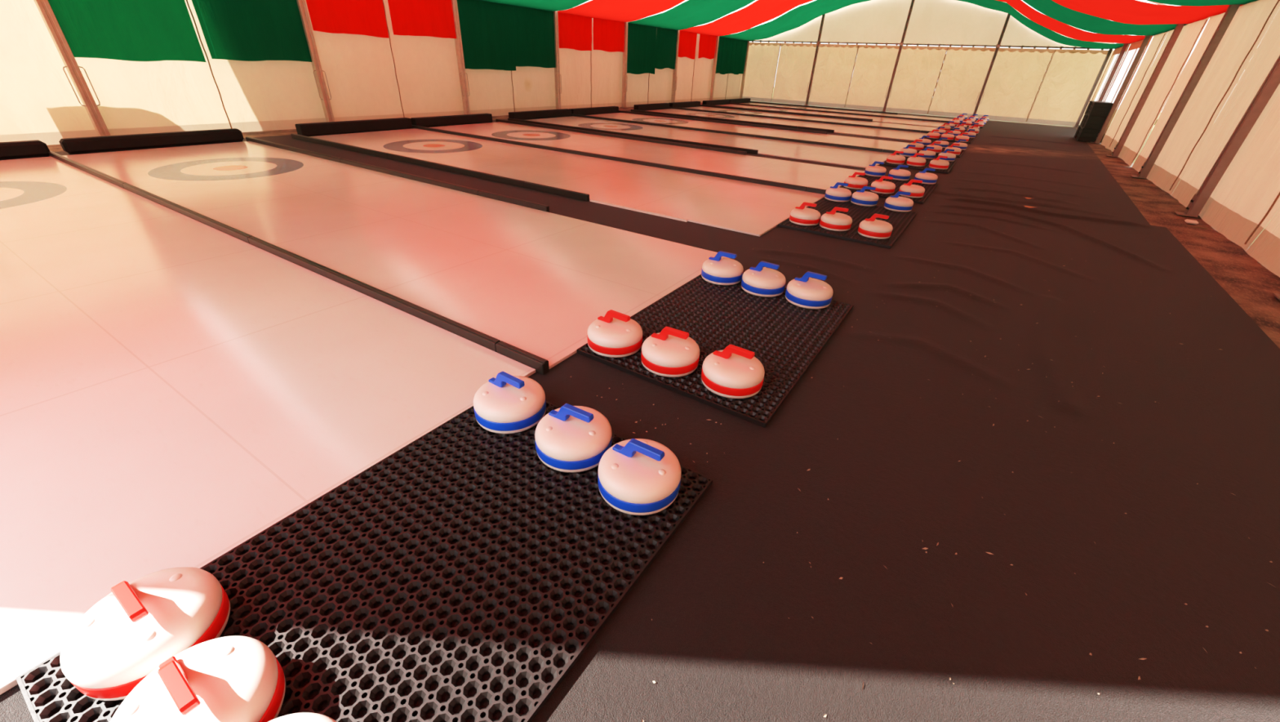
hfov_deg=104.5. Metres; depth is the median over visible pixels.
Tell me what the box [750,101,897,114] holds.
divider
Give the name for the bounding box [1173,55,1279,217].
post
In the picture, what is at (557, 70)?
post
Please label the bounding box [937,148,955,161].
stone
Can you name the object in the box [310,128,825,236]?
lane
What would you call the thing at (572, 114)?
divider
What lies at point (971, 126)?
stone
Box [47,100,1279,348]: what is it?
floor
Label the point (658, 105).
bumper cover
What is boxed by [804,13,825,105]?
post
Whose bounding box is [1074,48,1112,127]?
post
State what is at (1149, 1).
rafter
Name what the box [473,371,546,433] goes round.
stone
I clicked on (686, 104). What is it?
bumper cover
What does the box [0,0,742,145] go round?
wall
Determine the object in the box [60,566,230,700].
stone
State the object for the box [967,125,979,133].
stone
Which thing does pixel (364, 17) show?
drape
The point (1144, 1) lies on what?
ceiling
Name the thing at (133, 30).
banner
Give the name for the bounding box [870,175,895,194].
stone
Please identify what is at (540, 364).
divider
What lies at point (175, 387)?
lane
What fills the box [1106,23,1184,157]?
post
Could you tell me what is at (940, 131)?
stone
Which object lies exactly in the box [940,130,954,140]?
stone
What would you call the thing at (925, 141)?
stone
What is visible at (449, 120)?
bumper cover
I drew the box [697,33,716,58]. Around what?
drape
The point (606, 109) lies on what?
bumper cover
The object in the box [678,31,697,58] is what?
drape
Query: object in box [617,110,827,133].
divider
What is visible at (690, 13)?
drape
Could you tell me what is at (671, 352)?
stone
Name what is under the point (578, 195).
divider
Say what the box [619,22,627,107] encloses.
post
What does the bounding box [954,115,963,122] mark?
stone
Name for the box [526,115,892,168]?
lane
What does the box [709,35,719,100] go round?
post
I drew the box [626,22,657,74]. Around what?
drape
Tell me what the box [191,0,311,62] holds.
banner
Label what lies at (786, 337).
rubber mat
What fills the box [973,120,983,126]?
stone
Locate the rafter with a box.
[1149,0,1173,5]
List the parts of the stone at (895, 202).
handle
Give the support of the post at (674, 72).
on the floor at (1251, 285)
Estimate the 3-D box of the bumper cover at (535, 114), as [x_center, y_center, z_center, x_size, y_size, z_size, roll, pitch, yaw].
[-2.273,-5.711,11.486,0.160,0.169,1.940,21,35,27]
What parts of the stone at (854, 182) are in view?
handle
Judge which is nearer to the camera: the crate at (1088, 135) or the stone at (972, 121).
the crate at (1088, 135)
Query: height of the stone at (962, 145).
0.174 m
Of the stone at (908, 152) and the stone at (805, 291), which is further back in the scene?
the stone at (908, 152)
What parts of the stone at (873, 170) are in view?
handle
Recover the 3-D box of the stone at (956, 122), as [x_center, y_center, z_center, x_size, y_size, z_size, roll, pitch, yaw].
[9.453,-7.196,14.865,0.265,0.174,0.265,17,34,23]
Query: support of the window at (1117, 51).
attached to the beam
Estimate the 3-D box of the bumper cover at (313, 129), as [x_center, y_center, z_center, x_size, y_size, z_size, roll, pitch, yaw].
[-4.708,-3.918,8.290,0.160,0.182,1.900,21,35,27]
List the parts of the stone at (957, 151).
handle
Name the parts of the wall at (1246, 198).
panel, seam cord, panel, panel, seam cord, panel, panel, seam cord, panel, panel, seam cord, panel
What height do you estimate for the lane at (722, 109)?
0.016 m
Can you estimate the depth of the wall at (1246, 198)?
6.11 m
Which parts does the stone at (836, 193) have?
handle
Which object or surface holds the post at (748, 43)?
on the floor at (1251, 285)
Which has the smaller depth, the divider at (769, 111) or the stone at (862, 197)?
the stone at (862, 197)
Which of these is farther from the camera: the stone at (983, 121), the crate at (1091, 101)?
the stone at (983, 121)
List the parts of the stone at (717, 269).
handle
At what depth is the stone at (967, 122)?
14.65 m
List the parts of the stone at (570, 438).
handle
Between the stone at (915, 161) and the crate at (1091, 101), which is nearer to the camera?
the stone at (915, 161)
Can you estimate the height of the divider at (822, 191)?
0.062 m
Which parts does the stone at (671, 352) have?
handle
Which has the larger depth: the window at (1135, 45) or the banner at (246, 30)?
the window at (1135, 45)
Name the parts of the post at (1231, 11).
foot plate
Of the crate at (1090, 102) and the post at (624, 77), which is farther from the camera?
the post at (624, 77)
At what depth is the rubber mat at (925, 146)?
9.26 m
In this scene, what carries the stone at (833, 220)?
on the rubber mat at (900, 220)
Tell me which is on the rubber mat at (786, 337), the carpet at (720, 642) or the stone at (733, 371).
the stone at (733, 371)
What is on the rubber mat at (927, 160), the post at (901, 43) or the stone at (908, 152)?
the stone at (908, 152)
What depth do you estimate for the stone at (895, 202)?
4.99 m
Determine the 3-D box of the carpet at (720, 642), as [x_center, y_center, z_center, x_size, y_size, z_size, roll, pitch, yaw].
[1.760,-0.151,2.697,3.047,0.040,8.256,21,35,27]
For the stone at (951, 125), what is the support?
on the rubber mat
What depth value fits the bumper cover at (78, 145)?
6.23 m
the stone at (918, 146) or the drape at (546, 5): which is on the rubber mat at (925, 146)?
the stone at (918, 146)
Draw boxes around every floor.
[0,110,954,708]
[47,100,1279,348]
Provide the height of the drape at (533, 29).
1.183 m
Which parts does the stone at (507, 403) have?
handle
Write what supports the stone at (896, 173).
on the rubber mat at (928, 188)
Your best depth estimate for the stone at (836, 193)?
5.25 m
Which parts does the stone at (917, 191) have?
handle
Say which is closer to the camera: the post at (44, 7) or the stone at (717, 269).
the stone at (717, 269)
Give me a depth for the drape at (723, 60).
19.52 m
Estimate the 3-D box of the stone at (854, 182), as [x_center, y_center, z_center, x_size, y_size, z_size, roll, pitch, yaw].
[2.592,-2.166,5.926,0.265,0.174,0.265,18,34,24]
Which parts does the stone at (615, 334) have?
handle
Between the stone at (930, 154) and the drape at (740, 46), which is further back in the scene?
the drape at (740, 46)
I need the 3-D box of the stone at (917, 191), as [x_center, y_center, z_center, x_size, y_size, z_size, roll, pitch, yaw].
[3.111,-1.975,5.651,0.265,0.174,0.265,16,33,21]
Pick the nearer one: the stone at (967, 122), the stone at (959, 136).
the stone at (959, 136)
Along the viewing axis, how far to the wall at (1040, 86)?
17.88 m
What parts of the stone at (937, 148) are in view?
handle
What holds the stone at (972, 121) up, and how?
on the rubber mat
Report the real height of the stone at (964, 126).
0.174 m
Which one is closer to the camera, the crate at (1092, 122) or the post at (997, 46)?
the crate at (1092, 122)
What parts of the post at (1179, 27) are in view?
foot plate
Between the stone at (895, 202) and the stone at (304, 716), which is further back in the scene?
the stone at (895, 202)
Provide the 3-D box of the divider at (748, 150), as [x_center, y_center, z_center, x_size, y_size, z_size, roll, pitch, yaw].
[-0.464,-4.336,9.447,5.756,0.062,0.040,21,35,27]
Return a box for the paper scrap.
[1184,218,1199,224]
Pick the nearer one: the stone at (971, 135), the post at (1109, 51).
the stone at (971, 135)
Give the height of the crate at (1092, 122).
0.285 m
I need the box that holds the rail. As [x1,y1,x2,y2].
[749,40,1103,49]
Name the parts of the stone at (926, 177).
handle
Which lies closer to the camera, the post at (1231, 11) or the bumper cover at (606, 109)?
the post at (1231, 11)
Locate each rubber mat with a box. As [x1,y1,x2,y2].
[15,400,712,721]
[576,274,853,427]
[777,196,916,248]
[839,174,937,204]
[880,153,956,173]
[916,145,965,157]
[924,134,974,143]
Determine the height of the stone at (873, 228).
0.174 m
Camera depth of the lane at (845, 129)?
12.79 m
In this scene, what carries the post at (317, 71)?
on the floor at (1251, 285)
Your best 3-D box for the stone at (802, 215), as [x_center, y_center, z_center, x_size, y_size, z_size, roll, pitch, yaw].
[1.491,-1.334,4.451,0.265,0.174,0.265,19,35,25]
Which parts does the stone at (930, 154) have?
handle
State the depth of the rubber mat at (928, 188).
6.15 m
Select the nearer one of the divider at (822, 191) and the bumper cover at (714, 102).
the divider at (822, 191)
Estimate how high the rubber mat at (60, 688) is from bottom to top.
0.020 m
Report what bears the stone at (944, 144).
on the rubber mat at (925, 146)
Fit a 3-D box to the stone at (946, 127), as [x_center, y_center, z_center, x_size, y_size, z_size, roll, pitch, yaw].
[7.983,-6.120,12.954,0.265,0.174,0.265,17,34,22]
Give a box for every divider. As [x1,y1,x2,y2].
[48,150,549,374]
[245,136,549,212]
[290,133,589,200]
[412,124,826,194]
[495,119,746,155]
[507,117,758,154]
[571,113,897,153]
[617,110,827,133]
[631,109,834,132]
[669,106,930,133]
[700,104,872,121]
[705,104,872,121]
[728,102,949,122]
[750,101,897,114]
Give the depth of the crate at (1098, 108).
11.92 m
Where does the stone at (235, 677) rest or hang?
on the rubber mat at (60, 688)
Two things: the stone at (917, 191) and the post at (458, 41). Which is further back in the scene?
the post at (458, 41)
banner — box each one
[48,0,205,62]
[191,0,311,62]
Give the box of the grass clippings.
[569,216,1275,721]
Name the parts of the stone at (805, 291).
handle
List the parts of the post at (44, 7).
pull rod, pull rod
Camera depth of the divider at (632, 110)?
12.64 m
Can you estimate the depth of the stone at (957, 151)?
8.90 m
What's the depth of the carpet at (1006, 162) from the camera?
7.50 m
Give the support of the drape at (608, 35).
hanging from the ceiling
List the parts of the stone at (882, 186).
handle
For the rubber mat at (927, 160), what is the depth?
7.66 m
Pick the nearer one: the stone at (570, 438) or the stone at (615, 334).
the stone at (570, 438)
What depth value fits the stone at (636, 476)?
1.50 m
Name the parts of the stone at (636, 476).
handle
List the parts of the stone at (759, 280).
handle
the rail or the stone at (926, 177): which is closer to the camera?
the stone at (926, 177)
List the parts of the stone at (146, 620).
handle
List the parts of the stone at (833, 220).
handle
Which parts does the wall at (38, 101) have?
panel, panel, seam cord, panel, panel, seam cord, panel, panel, seam cord, panel, panel, seam cord, panel, panel, panel, panel, seam cord, panel, panel, panel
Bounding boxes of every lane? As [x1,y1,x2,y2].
[0,155,535,694]
[62,141,728,368]
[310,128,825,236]
[431,121,864,189]
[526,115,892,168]
[587,112,910,153]
[645,108,927,140]
[685,106,937,131]
[717,103,946,127]
[738,102,951,120]
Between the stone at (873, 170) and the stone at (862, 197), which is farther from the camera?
the stone at (873, 170)
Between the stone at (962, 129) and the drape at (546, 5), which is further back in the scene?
the stone at (962, 129)
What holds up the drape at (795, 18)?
hanging from the beam
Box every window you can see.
[1091,43,1130,101]
[1099,35,1153,142]
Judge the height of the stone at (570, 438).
0.174 m
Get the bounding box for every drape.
[306,0,388,37]
[387,0,456,38]
[457,0,515,70]
[479,0,1257,11]
[511,4,555,67]
[557,0,1242,24]
[557,12,591,50]
[592,17,624,52]
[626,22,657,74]
[627,0,1187,35]
[654,26,676,69]
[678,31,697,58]
[680,0,1153,43]
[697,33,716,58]
[715,36,733,74]
[719,0,1129,48]
[729,39,747,74]
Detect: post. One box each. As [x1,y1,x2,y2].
[33,0,111,136]
[296,0,334,121]
[451,0,470,114]
[553,10,561,109]
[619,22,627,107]
[671,30,679,102]
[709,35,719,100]
[739,40,749,97]
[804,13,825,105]
[881,0,914,111]
[973,13,1010,115]
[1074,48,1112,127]
[1090,35,1151,143]
[1097,43,1128,101]
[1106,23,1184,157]
[1130,4,1240,178]
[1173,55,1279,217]
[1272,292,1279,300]
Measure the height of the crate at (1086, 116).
0.285 m
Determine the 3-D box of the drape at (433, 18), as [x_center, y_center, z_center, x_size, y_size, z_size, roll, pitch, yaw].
[-4.177,-6.671,9.546,0.043,0.725,1.400,21,35,27]
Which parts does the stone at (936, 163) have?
handle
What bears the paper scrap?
on the floor at (1251, 285)
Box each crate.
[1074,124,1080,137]
[1076,127,1100,142]
[1080,113,1087,127]
[1082,114,1106,129]
[1084,100,1106,113]
[1087,101,1111,114]
[1088,101,1113,116]
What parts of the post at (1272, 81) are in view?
foot plate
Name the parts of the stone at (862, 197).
handle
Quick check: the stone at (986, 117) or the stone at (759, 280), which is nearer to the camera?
the stone at (759, 280)
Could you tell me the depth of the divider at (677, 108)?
13.66 m
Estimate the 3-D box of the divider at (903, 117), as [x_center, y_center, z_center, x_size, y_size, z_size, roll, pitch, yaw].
[6.485,-8.621,17.146,7.576,0.062,0.040,21,35,27]
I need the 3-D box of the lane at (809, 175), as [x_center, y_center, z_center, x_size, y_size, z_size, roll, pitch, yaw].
[-0.422,-3.465,8.044,7.440,0.016,1.978,21,35,27]
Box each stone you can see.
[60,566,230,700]
[110,635,285,721]
[268,711,336,721]
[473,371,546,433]
[534,403,612,472]
[586,309,642,357]
[597,438,680,515]
[640,326,699,377]
[701,250,743,284]
[701,344,764,398]
[741,260,786,297]
[785,271,833,308]
[789,201,820,226]
[819,206,852,231]
[824,182,851,201]
[843,171,867,189]
[850,186,878,206]
[857,213,893,239]
[864,160,886,176]
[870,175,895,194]
[884,191,913,212]
[886,151,905,164]
[888,164,911,180]
[898,179,924,197]
[899,144,917,156]
[906,152,925,166]
[908,139,924,150]
[914,167,937,184]
[915,135,931,145]
[917,146,935,159]
[926,128,940,138]
[926,141,942,152]
[928,155,949,168]
[933,126,946,134]
[933,137,948,147]
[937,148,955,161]
[939,123,951,130]
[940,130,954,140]
[944,120,955,128]
[944,143,961,155]
[947,127,960,136]
[949,117,959,124]
[952,138,967,149]
[953,124,964,132]
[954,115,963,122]
[955,121,967,129]
[955,132,968,142]
[960,113,968,119]
[961,118,972,125]
[962,128,976,137]
[966,116,974,123]
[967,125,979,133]
[968,123,979,128]
[972,114,978,119]
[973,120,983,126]
[976,117,986,124]
[980,115,989,120]
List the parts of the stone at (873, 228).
handle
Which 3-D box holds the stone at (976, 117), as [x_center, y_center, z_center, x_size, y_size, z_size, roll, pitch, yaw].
[11.402,-8.319,16.893,0.265,0.174,0.265,17,34,23]
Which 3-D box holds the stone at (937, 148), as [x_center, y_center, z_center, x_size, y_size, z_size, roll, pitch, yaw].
[5.428,-3.946,9.127,0.265,0.174,0.265,20,35,26]
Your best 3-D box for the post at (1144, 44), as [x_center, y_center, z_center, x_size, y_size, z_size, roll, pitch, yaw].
[11.172,-6.341,11.505,0.170,2.360,0.160,21,35,27]
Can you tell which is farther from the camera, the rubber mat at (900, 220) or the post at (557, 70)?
the post at (557, 70)
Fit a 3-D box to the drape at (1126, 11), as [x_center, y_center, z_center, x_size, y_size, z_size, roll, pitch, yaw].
[3.805,-7.859,10.049,12.190,1.524,3.010,21,35,27]
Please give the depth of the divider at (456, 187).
5.33 m
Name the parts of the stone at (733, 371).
handle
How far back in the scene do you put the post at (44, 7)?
6.21 m
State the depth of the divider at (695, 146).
8.91 m
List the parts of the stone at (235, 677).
handle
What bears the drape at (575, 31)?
hanging from the ceiling
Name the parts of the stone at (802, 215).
handle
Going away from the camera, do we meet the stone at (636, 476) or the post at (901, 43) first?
the stone at (636, 476)
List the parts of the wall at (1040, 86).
panel, seam cord, gable panel, panel, panel, seam cord, gable panel, panel, panel, seam cord, gable panel, panel, panel, seam cord, gable panel, panel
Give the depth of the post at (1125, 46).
13.45 m
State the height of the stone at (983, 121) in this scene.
0.174 m
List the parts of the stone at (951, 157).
handle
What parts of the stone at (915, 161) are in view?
handle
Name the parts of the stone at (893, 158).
handle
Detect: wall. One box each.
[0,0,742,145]
[739,0,1115,126]
[1101,0,1279,277]
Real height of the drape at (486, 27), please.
1.260 m
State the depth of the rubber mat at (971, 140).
11.10 m
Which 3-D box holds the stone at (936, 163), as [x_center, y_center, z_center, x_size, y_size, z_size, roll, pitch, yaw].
[4.543,-3.013,7.502,0.265,0.174,0.265,20,35,26]
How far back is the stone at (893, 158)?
7.69 m
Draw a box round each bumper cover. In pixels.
[0,139,49,159]
[58,128,244,155]
[295,117,412,136]
[410,113,492,127]
[508,108,571,119]
[570,106,618,115]
[633,102,669,110]
[669,101,700,107]
[702,99,729,105]
[726,97,750,102]
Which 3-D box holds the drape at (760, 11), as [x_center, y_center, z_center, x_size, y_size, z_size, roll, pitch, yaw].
[7.138,-10.318,14.418,12.190,1.511,3.010,21,35,27]
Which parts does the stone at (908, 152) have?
handle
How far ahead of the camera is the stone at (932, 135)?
11.17 m
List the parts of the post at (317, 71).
pull rod, pull rod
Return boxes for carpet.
[0,192,1279,721]
[881,120,1150,224]
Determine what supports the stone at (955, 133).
on the rubber mat at (971, 140)
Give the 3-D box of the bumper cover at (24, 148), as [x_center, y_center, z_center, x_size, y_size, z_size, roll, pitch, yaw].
[-7.317,-1.988,4.873,0.160,0.173,2.095,21,35,27]
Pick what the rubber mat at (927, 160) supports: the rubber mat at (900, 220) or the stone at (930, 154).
the stone at (930, 154)
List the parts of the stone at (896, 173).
handle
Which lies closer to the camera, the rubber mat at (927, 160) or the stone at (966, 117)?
the rubber mat at (927, 160)
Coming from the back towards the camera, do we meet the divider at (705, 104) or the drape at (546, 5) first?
the divider at (705, 104)
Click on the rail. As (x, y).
(752, 41)
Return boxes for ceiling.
[573,0,1175,35]
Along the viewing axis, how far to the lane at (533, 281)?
3.70 m
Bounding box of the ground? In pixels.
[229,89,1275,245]
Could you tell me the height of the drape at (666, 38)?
1.123 m
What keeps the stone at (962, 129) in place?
on the rubber mat
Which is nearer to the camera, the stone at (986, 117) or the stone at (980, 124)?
the stone at (980, 124)

